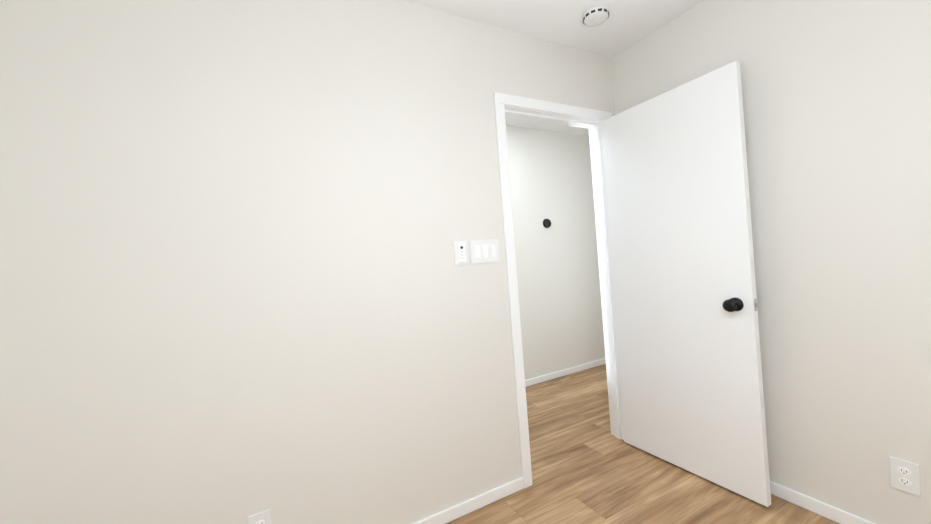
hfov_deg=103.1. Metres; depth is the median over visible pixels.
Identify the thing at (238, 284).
wall
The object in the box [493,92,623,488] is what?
door frame
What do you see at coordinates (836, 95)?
wall
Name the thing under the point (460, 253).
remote
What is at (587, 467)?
floor
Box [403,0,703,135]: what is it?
ceiling
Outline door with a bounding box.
[600,61,770,506]
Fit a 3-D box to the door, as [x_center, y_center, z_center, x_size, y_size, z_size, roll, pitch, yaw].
[1.112,0.112,1.987,0.173,2.001,0.768,-5,0,-29]
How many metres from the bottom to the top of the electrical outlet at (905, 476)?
0.116 m
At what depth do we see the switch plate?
1.87 m
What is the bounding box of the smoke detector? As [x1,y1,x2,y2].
[582,5,608,26]
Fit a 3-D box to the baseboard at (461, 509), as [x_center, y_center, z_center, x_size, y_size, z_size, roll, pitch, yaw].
[-0.613,1.231,1.449,2.085,0.060,0.013,-5,0,-28]
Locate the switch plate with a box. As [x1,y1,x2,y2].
[469,239,499,263]
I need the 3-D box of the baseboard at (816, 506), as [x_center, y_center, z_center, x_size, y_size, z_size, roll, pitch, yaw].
[1.499,1.070,1.667,0.022,0.060,1.640,-5,0,-28]
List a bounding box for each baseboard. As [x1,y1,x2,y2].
[412,477,523,523]
[525,358,605,386]
[770,481,874,523]
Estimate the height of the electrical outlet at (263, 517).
0.116 m
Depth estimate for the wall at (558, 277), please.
3.64 m
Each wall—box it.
[0,0,614,523]
[506,125,604,379]
[611,0,930,523]
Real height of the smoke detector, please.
0.039 m
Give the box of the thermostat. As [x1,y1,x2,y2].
[543,219,550,227]
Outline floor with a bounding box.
[446,364,838,523]
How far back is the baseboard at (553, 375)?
3.66 m
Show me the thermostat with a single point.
(546, 223)
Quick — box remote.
[453,241,467,264]
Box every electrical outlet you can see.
[248,509,270,523]
[889,457,920,496]

